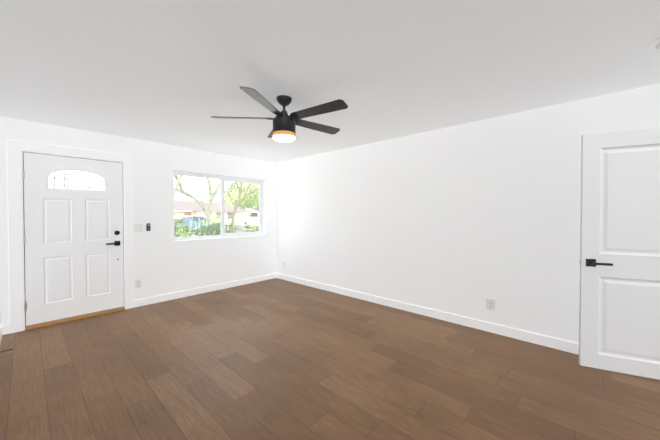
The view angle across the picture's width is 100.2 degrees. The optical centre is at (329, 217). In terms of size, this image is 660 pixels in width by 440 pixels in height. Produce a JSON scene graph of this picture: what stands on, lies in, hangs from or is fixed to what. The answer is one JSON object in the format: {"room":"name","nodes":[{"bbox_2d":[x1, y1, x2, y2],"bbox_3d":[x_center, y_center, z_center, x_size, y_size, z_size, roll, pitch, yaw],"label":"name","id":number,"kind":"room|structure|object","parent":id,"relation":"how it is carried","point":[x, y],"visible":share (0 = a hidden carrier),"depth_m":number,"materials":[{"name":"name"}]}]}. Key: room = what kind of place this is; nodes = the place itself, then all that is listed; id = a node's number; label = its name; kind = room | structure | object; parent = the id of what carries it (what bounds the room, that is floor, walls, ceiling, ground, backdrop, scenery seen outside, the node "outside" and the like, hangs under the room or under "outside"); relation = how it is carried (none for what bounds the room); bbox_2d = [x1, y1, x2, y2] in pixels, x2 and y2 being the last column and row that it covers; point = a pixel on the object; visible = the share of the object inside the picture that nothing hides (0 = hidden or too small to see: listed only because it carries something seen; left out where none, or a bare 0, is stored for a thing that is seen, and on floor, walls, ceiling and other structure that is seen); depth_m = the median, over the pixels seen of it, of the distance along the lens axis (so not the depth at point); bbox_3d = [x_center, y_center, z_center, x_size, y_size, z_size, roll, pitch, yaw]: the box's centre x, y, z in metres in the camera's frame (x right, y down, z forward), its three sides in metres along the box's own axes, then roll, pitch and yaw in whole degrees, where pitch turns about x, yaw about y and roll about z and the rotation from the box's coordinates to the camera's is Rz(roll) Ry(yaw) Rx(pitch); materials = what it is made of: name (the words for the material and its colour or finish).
{"room":"empty living room","nodes":[
{"label":"empty living room","id":0,"kind":"room"},
{"bbox_2d":[0,116,275,328],"bbox_3d":[-2.487,0.568,4.537,0.220,3.440,4.070,1,1,42],"label":"wall","id":1,"kind":"structure","parent":0,"point":[165,262],"depth_m":4.29,"materials":[{"name":"paint"}]},
{"bbox_2d":[0,325,5,343],"bbox_3d":[-1.222,1.283,0.869,6.600,0.105,0.030,1,1,42],"label":"baseboard","id":2,"kind":"structure","parent":1,"relation":"attached to","point":[2,328],"depth_m":3.08,"materials":[{"name":"white paint"}]},
{"bbox_2d":[7,139,134,333],"bbox_3d":[-3.307,0.204,3.618,0.238,2.193,1.181,1,1,42],"label":"door frame","id":3,"kind":"structure","parent":1,"relation":"attached to","point":[16,149],"depth_m":3.19,"materials":[{"name":"white paint"}]},
{"bbox_2d":[22,152,123,325],"bbox_3d":[-3.241,0.244,3.541,0.100,2.025,0.961,1,1,42],"label":"entry door","id":4,"kind":"structure","parent":1,"relation":"in","point":[73,236],"depth_m":3.50,"materials":[{"name":"white paint"}]},
{"bbox_2d":[25,306,124,330],"bbox_3d":[-3.303,1.280,3.629,0.248,0.040,0.947,1,1,42],"label":"sill","id":5,"kind":"structure","parent":1,"relation":"attached to","point":[48,323],"depth_m":3.50,"materials":[{"name":"brown wood"}]},
{"bbox_2d":[135,279,140,287],"bbox_3d":[-2.799,0.960,4.030,0.008,0.116,0.072,1,1,42],"label":"electrical outlet","id":6,"kind":"object","parent":1,"relation":"attached to","point":[137,283],"visible":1,"depth_m":4.02,"materials":[{"name":"white plastic"}]},
{"bbox_2d":[134,224,142,231],"bbox_3d":[-2.798,0.145,4.018,0.011,0.116,0.116,1,1,42],"label":"light switch","id":7,"kind":"object","parent":1,"relation":"attached to","point":[138,227],"visible":1,"depth_m":4.02,"materials":[{"name":"white plastic"}]},
{"bbox_2d":[146,223,150,230],"bbox_3d":[-2.705,0.136,4.112,0.022,0.112,0.048,1,1,42],"label":"remote","id":8,"kind":"object","parent":1,"relation":"attached to","point":[148,227],"visible":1,"depth_m":4.10,"materials":[{"name":"black plastic"}]},
{"bbox_2d":[135,273,275,306],"bbox_3d":[-1.991,1.231,4.917,0.015,0.105,2.512,1,1,42],"label":"baseboard","id":9,"kind":"structure","parent":1,"relation":"attached to","point":[161,298],"depth_m":4.66,"materials":[{"name":"white paint"}]},
{"bbox_2d":[174,171,262,240],"bbox_3d":[-2.011,-0.205,5.146,0.082,1.130,1.756,1,1,42],"label":"window unit","id":10,"kind":"structure","parent":1,"relation":"in","point":[222,198],"depth_m":5.16,"materials":[{"name":"white plastic"}]},
{"bbox_2d":[0,278,659,439],"bbox_3d":[0.010,1.377,2.277,6.970,0.120,4.070,1,1,42],"label":"floor","id":11,"kind":"structure","parent":0,"point":[275,359],"depth_m":2.25,"materials":[{"name":"brown wood"}]},
{"bbox_2d":[0,0,659,162],"bbox_3d":[0.010,-1.182,2.244,6.970,0.120,4.070,1,1,42],"label":"ceiling","id":12,"kind":"structure","parent":0,"point":[176,72],"depth_m":2.00,"materials":[{"name":"paint"}]},
{"bbox_2d":[211,86,347,141],"bbox_3d":[-0.395,-0.928,2.605,1.272,0.397,1.269,1,1,42],"label":"ceiling fan","id":13,"kind":"object","parent":12,"relation":"hanging from","point":[284,126],"visible":1,"depth_m":2.51,"materials":[{"name":"black metal"}]},
{"bbox_2d":[647,37,659,50],"bbox_3d":[2.159,-1.089,1.710,0.252,0.052,0.252,1,1,42],"label":"smoke detector","id":14,"kind":"object","parent":12,"relation":"attached to","point":[654,45],"visible":1,"depth_m":1.76,"materials":[{"name":"white plastic"}]},
{"bbox_2d":[276,83,659,343],"bbox_3d":[1.410,0.080,3.637,6.750,2.440,0.150,1,1,42],"label":"wall","id":15,"kind":"structure","parent":0,"point":[466,220],"depth_m":3.34,"materials":[{"name":"paint"}]},
{"bbox_2d":[276,273,578,354],"bbox_3d":[1.298,1.247,3.641,6.600,0.105,0.015,1,1,42],"label":"baseboard","id":16,"kind":"structure","parent":15,"relation":"attached to","point":[552,342],"depth_m":3.41,"materials":[{"name":"white paint"}]},
{"bbox_2d":[486,298,494,310],"bbox_3d":[1.837,0.988,3.152,0.090,0.125,0.008,1,1,42],"label":"electrical outlet","id":17,"kind":"object","parent":15,"relation":"attached to","point":[490,304],"visible":1,"depth_m":3.15,"materials":[{"name":"white plastic"}]},
{"bbox_2d":[579,128,659,379],"bbox_3d":[2.564,0.290,2.268,0.767,2.030,0.313,1,1,42],"label":"interior door","id":18,"kind":"structure","parent":15,"relation":"in","point":[619,311],"depth_m":2.32,"materials":[{"name":"white paint"}]},
{"label":"outside","id":19,"kind":"structure","parent":0,"visible":0},
{"bbox_2d":[175,224,257,235],"bbox_3d":[-25.103,0.954,61.446,109.760,0.300,130.000,1,1,42],"label":"ground","id":20,"kind":"structure","parent":19,"point":[244,228],"depth_m":29.29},
{"bbox_2d":[174,216,220,231],"bbox_3d":[-12.867,0.538,26.674,1.760,1.430,4.460,1,1,42],"label":"car","id":21,"kind":"object","parent":20,"relation":"on","point":[196,219],"depth_m":25.71,"materials":[{"name":"blue metal"}]},
{"bbox_2d":[174,175,228,231],"bbox_3d":[-5.735,-0.964,9.438,1.781,4.882,4.748,1,1,42],"label":"tree","id":22,"kind":"object","parent":20,"relation":"on","point":[211,198],"depth_m":10.77,"materials":[{"name":"green plant"}]},
{"bbox_2d":[174,200,251,223],"bbox_3d":[-24.951,-0.951,44.388,14.300,3.950,20.400,1,1,42],"label":"house","id":23,"kind":"structure","parent":20,"relation":"on","point":[192,208],"depth_m":43.84,"materials":[{"name":"paint"}]},
{"bbox_2d":[174,207,258,236],"bbox_3d":[-3.280,0.512,7.346,3.404,1.980,4.913,1,1,42],"label":"hedge","id":24,"kind":"object","parent":20,"relation":"on","point":[213,229],"depth_m":6.73,"materials":[{"name":"green plant"}]},
{"bbox_2d":[225,182,258,231],"bbox_3d":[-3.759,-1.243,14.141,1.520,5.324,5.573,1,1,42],"label":"tree","id":25,"kind":"object","parent":20,"relation":"on","point":[238,202],"depth_m":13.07,"materials":[{"name":"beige plant"}]},
{"bbox_2d":[241,209,258,227],"bbox_3d":[-7.825,0.112,31.768,5.840,2.150,1.962,1,1,42],"label":"pickup truck","id":26,"kind":"object","parent":20,"relation":"on","point":[254,216],"depth_m":31.45,"materials":[{"name":"white metal"}]},
{"bbox_2d":[244,183,258,211],"bbox_3d":[-19.770,-5.144,76.742,8.170,11.542,12.057,1,1,42],"label":"tree","id":27,"kind":"object","parent":20,"relation":"on","point":[254,200],"depth_m":74.94,"materials":[{"name":"green plant"}]}
]}

